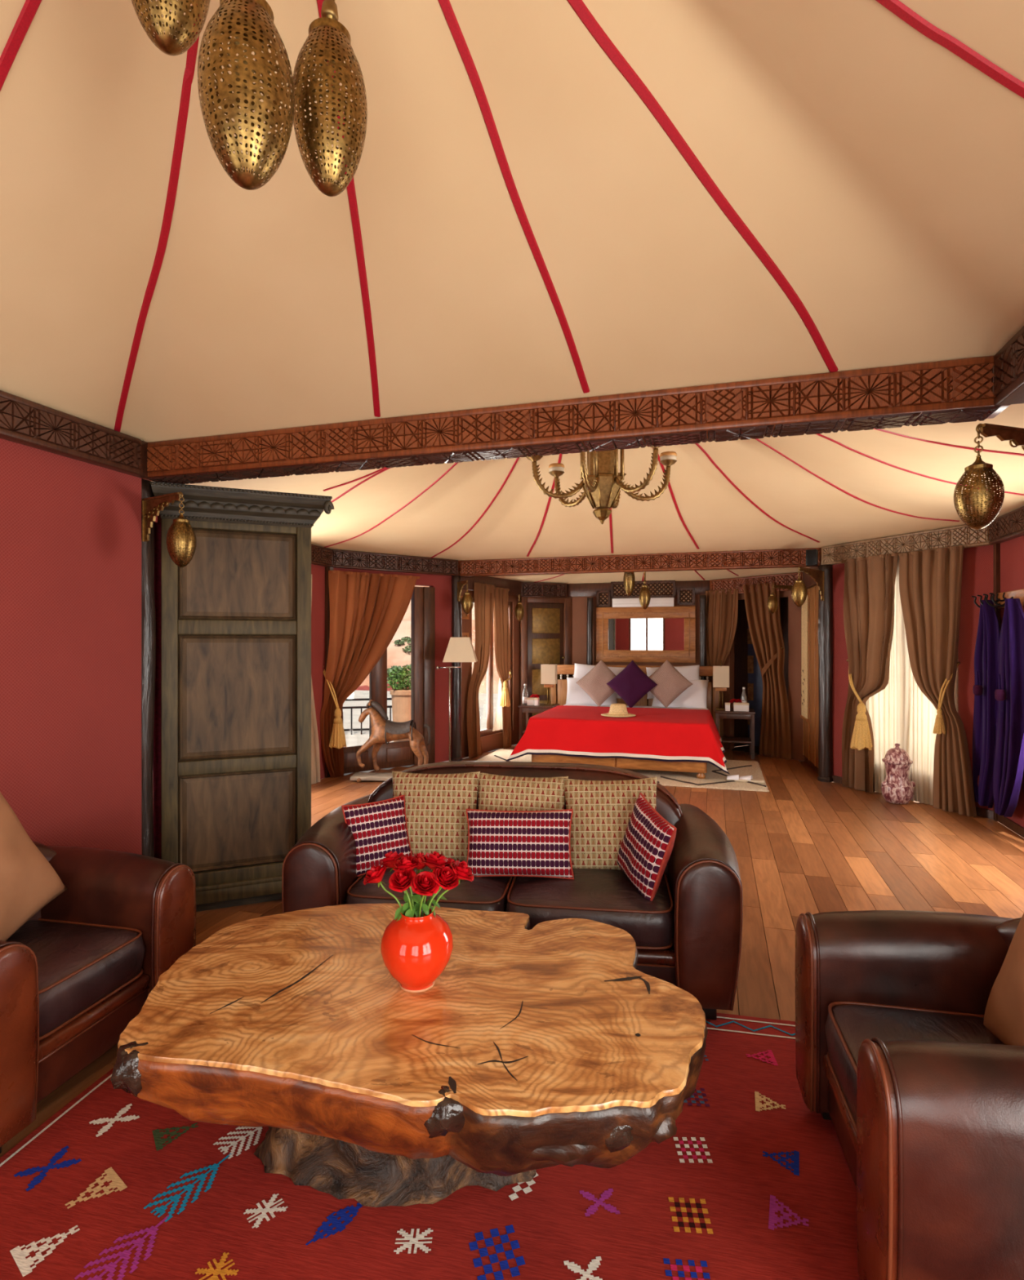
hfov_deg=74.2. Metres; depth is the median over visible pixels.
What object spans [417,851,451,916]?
rose
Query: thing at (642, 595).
brass lantern
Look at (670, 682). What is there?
cushion
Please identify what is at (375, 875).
rose
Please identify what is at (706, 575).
ceiling
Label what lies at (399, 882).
rose
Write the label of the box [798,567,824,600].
bracket
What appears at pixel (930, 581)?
curtain
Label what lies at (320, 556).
beam
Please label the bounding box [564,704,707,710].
duvet
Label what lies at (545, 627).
door
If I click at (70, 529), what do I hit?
wall
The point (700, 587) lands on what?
beam
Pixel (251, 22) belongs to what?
brass lantern
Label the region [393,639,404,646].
shrub
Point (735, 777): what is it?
slipper
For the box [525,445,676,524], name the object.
chandelier
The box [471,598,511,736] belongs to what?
window
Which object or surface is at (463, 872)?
rose
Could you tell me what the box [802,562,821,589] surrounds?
beam
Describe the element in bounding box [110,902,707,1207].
table
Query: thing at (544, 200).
ceiling
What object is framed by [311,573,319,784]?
curtain
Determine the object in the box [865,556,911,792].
sheer curtain
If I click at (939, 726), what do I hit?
tieback
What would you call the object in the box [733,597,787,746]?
wall
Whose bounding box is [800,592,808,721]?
scroll
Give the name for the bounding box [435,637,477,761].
floor lamp
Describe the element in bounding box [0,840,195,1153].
armchair
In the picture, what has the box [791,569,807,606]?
brass lantern
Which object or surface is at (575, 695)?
pillow
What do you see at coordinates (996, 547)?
trim
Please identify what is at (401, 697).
pot
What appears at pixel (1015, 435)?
bracket
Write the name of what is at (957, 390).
beam
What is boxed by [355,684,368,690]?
house
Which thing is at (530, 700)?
box
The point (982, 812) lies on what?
baseboard
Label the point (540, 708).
bedside table
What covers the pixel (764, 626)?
curtain
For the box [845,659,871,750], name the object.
tieback
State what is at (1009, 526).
beam
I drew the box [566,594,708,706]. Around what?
wall
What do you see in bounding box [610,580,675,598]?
lattice screen
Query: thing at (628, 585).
brass lantern
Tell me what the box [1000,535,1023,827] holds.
wall
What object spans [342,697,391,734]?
terrace railing
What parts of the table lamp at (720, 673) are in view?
lamp shade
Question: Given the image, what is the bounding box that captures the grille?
[806,550,815,564]
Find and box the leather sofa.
[281,760,742,1019]
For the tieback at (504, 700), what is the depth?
9.44 m
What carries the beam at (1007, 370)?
attached to the wall
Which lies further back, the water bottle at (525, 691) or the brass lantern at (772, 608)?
the water bottle at (525, 691)
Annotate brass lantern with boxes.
[131,0,210,56]
[166,497,196,567]
[197,0,294,190]
[291,0,367,196]
[461,583,473,613]
[514,596,524,622]
[622,572,635,595]
[638,572,650,609]
[767,586,777,613]
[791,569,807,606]
[953,431,1004,529]
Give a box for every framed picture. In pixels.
[460,595,468,619]
[462,632,468,637]
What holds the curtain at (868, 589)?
hanging from the beam at (964, 535)
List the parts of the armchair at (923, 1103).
arm panel, leg, rail, seat, arm panel, arm, arm, backrest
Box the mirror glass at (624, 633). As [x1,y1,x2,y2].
[608,617,684,650]
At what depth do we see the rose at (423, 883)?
1.94 m
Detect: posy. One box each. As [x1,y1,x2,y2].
[529,693,539,697]
[728,698,742,702]
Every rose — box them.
[363,865,404,919]
[379,851,416,904]
[388,868,416,920]
[392,855,422,917]
[410,871,439,916]
[411,852,426,917]
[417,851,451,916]
[420,860,474,915]
[421,865,458,911]
[426,857,454,917]
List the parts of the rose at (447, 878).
stem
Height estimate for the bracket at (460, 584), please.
0.249 m
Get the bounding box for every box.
[526,697,533,705]
[533,697,539,706]
[724,702,729,711]
[733,702,748,711]
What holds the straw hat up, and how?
on the blanket at (655, 734)
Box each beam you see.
[0,390,148,478]
[142,355,1009,484]
[157,512,332,567]
[331,549,457,575]
[457,547,821,577]
[457,571,521,595]
[520,582,566,598]
[566,580,709,596]
[709,572,802,595]
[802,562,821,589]
[821,520,993,564]
[988,506,1023,544]
[991,326,1023,405]
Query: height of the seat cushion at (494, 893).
0.195 m
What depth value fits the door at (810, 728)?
8.00 m
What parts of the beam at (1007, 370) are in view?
carved panel, rail, rail, carved panel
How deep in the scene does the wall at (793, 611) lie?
8.74 m
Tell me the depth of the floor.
4.74 m
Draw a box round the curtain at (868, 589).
[841,552,897,793]
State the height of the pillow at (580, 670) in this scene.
0.497 m
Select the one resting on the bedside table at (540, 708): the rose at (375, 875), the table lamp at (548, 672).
the table lamp at (548, 672)
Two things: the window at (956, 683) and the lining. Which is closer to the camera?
the window at (956, 683)
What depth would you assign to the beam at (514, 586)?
9.44 m
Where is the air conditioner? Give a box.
[612,597,674,607]
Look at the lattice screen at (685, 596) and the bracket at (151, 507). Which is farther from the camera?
the lattice screen at (685, 596)
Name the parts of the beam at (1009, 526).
carved panel, carved panel, rail, rail, carved panel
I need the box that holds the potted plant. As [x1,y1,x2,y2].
[386,665,410,742]
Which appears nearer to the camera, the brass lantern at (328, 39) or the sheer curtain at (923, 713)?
the brass lantern at (328, 39)
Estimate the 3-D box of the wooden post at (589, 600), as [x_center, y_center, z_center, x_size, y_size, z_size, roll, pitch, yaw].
[1.174,0.450,10.198,0.106,2.180,0.109,0,0,0]
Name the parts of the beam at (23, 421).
carved panel, carved panel, rail, rail, carved panel, carved panel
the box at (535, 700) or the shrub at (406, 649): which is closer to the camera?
the box at (535, 700)
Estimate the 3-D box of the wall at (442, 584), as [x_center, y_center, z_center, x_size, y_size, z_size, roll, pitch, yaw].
[-1.428,0.180,8.215,1.720,2.720,0.100,0,0,-38]
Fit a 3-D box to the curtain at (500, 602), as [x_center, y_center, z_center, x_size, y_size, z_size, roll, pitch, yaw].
[-0.136,0.403,9.519,0.080,2.267,0.517,0,0,31]
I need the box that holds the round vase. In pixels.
[380,907,453,992]
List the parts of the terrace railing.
rail, rail, rail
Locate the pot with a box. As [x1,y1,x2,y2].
[389,688,410,742]
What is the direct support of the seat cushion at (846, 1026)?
on the armchair at (923, 1103)
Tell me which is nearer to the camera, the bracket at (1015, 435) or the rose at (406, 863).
the rose at (406, 863)
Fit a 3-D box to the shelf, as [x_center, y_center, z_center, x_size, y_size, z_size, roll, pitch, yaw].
[2.955,1.327,8.993,0.460,0.025,0.380,0,0,16]
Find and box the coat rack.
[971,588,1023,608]
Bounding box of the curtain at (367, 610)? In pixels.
[320,570,419,777]
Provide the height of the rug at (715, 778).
0.030 m
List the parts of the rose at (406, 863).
stem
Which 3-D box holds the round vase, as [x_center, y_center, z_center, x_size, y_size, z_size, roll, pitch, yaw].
[-0.281,0.911,2.008,0.214,0.217,0.214,0,0,0]
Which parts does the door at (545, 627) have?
frame, panel, frame, panel, panel, panel, frame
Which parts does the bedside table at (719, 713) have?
leg, leg, leg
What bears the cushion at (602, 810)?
on the leather sofa
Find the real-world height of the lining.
0.737 m
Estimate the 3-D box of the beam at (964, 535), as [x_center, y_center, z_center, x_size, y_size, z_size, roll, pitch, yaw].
[3.816,-0.920,6.640,0.176,0.200,1.812,0,0,-23]
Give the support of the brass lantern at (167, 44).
hanging from the ceiling at (544, 200)
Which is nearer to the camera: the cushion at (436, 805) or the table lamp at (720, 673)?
the cushion at (436, 805)
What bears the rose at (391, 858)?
in the round vase
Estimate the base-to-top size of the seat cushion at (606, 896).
0.195 m
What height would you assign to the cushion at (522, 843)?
0.311 m
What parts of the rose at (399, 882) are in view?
stem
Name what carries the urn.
on the floor
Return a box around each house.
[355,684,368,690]
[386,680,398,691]
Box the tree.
[386,665,403,682]
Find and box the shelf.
[720,736,751,743]
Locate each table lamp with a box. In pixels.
[540,658,556,705]
[712,660,728,710]
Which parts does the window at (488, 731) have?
frame rail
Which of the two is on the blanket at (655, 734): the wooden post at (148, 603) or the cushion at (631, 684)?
the cushion at (631, 684)
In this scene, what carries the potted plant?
on the floor
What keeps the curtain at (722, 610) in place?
hanging from the beam at (788, 579)
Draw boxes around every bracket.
[141,491,182,542]
[457,580,467,601]
[771,584,799,591]
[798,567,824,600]
[975,422,1023,450]
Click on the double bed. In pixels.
(558, 693)
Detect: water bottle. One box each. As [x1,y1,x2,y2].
[522,684,527,705]
[740,687,746,702]
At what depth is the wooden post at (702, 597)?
9.68 m
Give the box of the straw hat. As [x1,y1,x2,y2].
[600,703,635,717]
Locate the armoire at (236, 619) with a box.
[151,481,333,911]
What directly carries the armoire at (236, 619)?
on the floor
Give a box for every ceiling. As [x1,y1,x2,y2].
[0,0,1023,560]
[489,552,810,583]
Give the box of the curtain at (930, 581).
[897,546,976,817]
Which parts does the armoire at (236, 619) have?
door panel, door panel, door panel, rail, rail, rail, plinth moulding, cornice, rail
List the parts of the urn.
lid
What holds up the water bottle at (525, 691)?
on the bedside table at (540, 708)
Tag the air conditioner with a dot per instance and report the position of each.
(654, 602)
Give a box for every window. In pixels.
[343,586,435,773]
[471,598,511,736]
[910,647,958,781]
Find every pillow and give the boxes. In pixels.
[565,677,616,705]
[573,662,624,698]
[645,664,699,698]
[651,679,708,707]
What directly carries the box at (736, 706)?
on the bedside table at (719, 713)
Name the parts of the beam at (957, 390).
carved panel, underside panel, carved panel, carved panel, underside panel, carved panel, underside panel, carved panel, underside panel, carved panel, carved panel, underside panel, carved panel, underside panel, carved panel, carved panel, underside panel, carved panel, underside panel, carved panel, carved panel, underside panel, rail, rail, carved panel, underside panel, carved panel, underside panel, carved panel, carved panel, underside panel, carved panel, underside panel, carved panel, carved panel, underside panel, carved panel, underside panel, carved panel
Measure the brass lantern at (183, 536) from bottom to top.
0.360 m
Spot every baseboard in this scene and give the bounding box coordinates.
[804,756,817,773]
[831,774,992,818]
[997,813,1023,837]
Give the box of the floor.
[0,690,1023,1157]
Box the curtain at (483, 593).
[466,582,493,758]
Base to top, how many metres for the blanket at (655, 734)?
0.518 m
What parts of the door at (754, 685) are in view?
panel, panel, panel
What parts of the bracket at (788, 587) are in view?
scalloped plate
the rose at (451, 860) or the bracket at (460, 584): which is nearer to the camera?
the rose at (451, 860)
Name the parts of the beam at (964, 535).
carved panel, carved panel, carved panel, carved panel, carved panel, carved panel, rail, rail, carved panel, carved panel, carved panel, carved panel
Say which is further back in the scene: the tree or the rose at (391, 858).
the tree
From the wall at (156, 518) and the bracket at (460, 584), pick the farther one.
the bracket at (460, 584)
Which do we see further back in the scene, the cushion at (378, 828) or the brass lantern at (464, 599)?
the brass lantern at (464, 599)
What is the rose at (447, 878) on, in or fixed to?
in the round vase
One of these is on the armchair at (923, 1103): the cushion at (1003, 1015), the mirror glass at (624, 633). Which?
the cushion at (1003, 1015)
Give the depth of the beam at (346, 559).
8.07 m
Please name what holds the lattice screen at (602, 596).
attached to the wall at (579, 603)
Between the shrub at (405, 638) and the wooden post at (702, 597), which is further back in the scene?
the shrub at (405, 638)
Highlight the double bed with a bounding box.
[531,664,719,778]
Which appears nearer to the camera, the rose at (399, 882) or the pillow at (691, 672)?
the rose at (399, 882)
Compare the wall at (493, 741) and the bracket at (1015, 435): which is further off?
the wall at (493, 741)
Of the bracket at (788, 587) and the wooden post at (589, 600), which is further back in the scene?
the wooden post at (589, 600)
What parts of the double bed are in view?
headboard post, headboard panel, bed frame, headboard panel, headboard rail, headboard panel, leg, headboard panel, headboard post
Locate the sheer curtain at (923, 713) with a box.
[911,670,937,804]
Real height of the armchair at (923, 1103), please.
0.746 m
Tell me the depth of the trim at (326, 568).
7.58 m
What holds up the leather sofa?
on the floor
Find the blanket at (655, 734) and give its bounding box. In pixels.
[505,705,728,773]
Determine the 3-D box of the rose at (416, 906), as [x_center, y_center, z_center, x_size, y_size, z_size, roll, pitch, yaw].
[-0.276,0.762,2.047,0.084,0.236,0.098,0,0,-28]
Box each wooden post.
[141,479,155,857]
[451,575,462,760]
[586,597,593,665]
[699,595,706,679]
[817,564,832,782]
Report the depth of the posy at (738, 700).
9.00 m
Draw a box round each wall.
[0,438,141,854]
[141,478,157,854]
[311,564,324,778]
[333,568,452,762]
[460,560,519,758]
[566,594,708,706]
[723,591,804,760]
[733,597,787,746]
[831,544,992,810]
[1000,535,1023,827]
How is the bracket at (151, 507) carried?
attached to the wooden post at (148, 603)
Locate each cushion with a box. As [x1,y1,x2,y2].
[0,791,67,941]
[5,920,145,1036]
[341,795,412,876]
[345,860,514,911]
[391,770,479,861]
[466,808,573,879]
[477,772,568,810]
[505,868,674,946]
[562,777,657,870]
[575,659,615,706]
[606,660,657,707]
[617,792,676,900]
[648,659,692,708]
[824,1004,1004,1124]
[982,913,1023,1045]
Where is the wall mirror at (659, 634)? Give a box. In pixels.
[595,606,695,662]
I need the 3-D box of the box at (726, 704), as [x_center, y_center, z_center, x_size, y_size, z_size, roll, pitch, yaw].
[2.829,0.876,8.885,0.064,0.107,0.084,0,0,17]
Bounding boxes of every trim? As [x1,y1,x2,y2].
[324,566,329,777]
[992,543,999,821]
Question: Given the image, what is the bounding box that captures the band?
[761,647,782,676]
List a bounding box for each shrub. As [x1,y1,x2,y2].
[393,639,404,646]
[400,636,410,641]
[402,644,410,652]
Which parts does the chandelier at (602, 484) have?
lamp shade, arm, arm, rod, arm, rod, rod, arm, rod, arm, arm, lamp shade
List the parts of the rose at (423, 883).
stem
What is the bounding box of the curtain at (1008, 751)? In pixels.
[992,598,1023,817]
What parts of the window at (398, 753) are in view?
panel, frame rail, panel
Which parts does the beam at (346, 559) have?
carved panel, carved panel, carved panel, carved panel, rail, rail, carved panel, carved panel, carved panel, carved panel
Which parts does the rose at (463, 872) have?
stem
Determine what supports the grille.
attached to the wall speaker
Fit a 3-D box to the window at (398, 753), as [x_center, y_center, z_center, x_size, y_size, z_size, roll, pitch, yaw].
[-1.510,0.440,8.129,1.300,2.200,0.115,0,0,-38]
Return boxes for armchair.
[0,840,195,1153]
[795,910,1023,1279]
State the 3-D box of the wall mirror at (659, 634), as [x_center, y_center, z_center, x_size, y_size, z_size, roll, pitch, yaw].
[1.964,-0.080,10.014,1.448,0.820,0.046,0,0,16]
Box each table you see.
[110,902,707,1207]
[518,703,559,740]
[714,707,755,759]
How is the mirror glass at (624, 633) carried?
on the wall mirror at (659, 634)
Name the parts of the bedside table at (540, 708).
leg, leg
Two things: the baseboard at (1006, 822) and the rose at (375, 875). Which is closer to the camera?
the rose at (375, 875)
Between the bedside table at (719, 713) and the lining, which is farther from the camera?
the lining
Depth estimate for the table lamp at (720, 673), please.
9.01 m
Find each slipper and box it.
[726,774,749,782]
[738,775,764,782]
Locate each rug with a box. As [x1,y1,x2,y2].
[0,1013,860,1279]
[475,748,768,791]
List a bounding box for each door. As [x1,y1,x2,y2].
[519,596,572,735]
[746,625,762,746]
[802,586,818,768]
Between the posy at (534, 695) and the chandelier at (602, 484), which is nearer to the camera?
the chandelier at (602, 484)
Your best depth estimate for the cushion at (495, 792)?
3.32 m
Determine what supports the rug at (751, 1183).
on the floor
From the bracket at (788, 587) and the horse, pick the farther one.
the bracket at (788, 587)
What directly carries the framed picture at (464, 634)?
attached to the wall at (493, 741)
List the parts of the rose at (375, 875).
stem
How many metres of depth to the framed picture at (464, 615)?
8.82 m
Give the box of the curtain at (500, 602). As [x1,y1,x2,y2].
[493,586,511,748]
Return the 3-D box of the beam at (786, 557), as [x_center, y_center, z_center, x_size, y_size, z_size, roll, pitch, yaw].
[1.383,-0.920,8.142,4.350,0.200,0.146,0,0,16]
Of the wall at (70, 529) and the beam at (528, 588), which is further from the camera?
the beam at (528, 588)
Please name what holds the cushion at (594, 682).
on the double bed
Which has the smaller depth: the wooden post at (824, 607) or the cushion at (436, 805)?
the cushion at (436, 805)
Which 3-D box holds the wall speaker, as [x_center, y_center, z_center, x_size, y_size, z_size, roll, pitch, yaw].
[3.201,-0.867,7.208,0.110,0.170,0.271,0,0,30]
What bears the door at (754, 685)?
in the wall at (740, 646)
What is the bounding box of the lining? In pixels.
[492,678,502,731]
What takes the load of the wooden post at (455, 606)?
on the floor
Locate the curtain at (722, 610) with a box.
[705,588,737,746]
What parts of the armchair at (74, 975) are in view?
arm panel, backrest, seat, rail, arm, arm panel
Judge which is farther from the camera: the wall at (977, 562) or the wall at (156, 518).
the wall at (977, 562)
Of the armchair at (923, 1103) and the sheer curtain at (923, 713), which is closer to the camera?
the armchair at (923, 1103)
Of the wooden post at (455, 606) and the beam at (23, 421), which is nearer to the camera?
the beam at (23, 421)
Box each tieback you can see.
[323,665,346,748]
[499,669,511,706]
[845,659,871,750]
[932,662,959,734]
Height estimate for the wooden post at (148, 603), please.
2.400 m
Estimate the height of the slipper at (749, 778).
0.068 m
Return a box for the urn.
[880,743,915,804]
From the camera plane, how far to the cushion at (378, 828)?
3.22 m
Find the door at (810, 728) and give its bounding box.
[802,586,818,768]
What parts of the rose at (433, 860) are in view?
stem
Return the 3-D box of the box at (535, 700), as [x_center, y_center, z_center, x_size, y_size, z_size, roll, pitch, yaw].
[0.352,0.876,9.608,0.059,0.107,0.084,0,0,16]
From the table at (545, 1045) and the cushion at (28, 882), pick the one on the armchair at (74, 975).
the cushion at (28, 882)
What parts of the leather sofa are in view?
arm panel, arm, backrest, rail, seat, arm, arm panel, leg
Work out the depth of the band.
8.88 m
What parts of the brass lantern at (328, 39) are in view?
hanging rod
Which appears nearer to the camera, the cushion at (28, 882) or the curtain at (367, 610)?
the cushion at (28, 882)
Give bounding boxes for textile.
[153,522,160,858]
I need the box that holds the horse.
[350,699,431,782]
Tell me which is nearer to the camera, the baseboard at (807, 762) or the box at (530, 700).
the baseboard at (807, 762)
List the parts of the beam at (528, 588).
carved panel, carved panel, rail, rail, carved panel, carved panel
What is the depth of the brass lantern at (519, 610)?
9.46 m
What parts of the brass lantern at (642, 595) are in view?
hanging rod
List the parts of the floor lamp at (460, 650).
swing arm, lamp shade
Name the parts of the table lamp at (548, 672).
lamp shade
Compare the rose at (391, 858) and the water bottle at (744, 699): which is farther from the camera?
the water bottle at (744, 699)
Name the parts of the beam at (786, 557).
carved panel, carved panel, carved panel, carved panel, carved panel, carved panel, carved panel, carved panel, carved panel, carved panel, carved panel, rail, rail, carved panel, carved panel, carved panel, carved panel, carved panel, carved panel, carved panel, carved panel, carved panel, carved panel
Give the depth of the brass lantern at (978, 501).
2.27 m
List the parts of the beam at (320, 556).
carved panel, rail, rail, carved panel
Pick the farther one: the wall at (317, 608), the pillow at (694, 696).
the pillow at (694, 696)
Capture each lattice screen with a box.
[596,590,609,607]
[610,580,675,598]
[676,587,694,605]
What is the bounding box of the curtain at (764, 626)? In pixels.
[742,582,791,759]
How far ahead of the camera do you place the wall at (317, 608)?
7.46 m
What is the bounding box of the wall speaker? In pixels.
[805,549,817,566]
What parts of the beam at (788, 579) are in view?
carved panel, carved panel, carved panel, rail, carved panel, rail, carved panel, carved panel, carved panel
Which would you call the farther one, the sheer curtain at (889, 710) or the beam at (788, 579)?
the beam at (788, 579)
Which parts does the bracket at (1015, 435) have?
scalloped plate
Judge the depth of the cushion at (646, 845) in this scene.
2.89 m

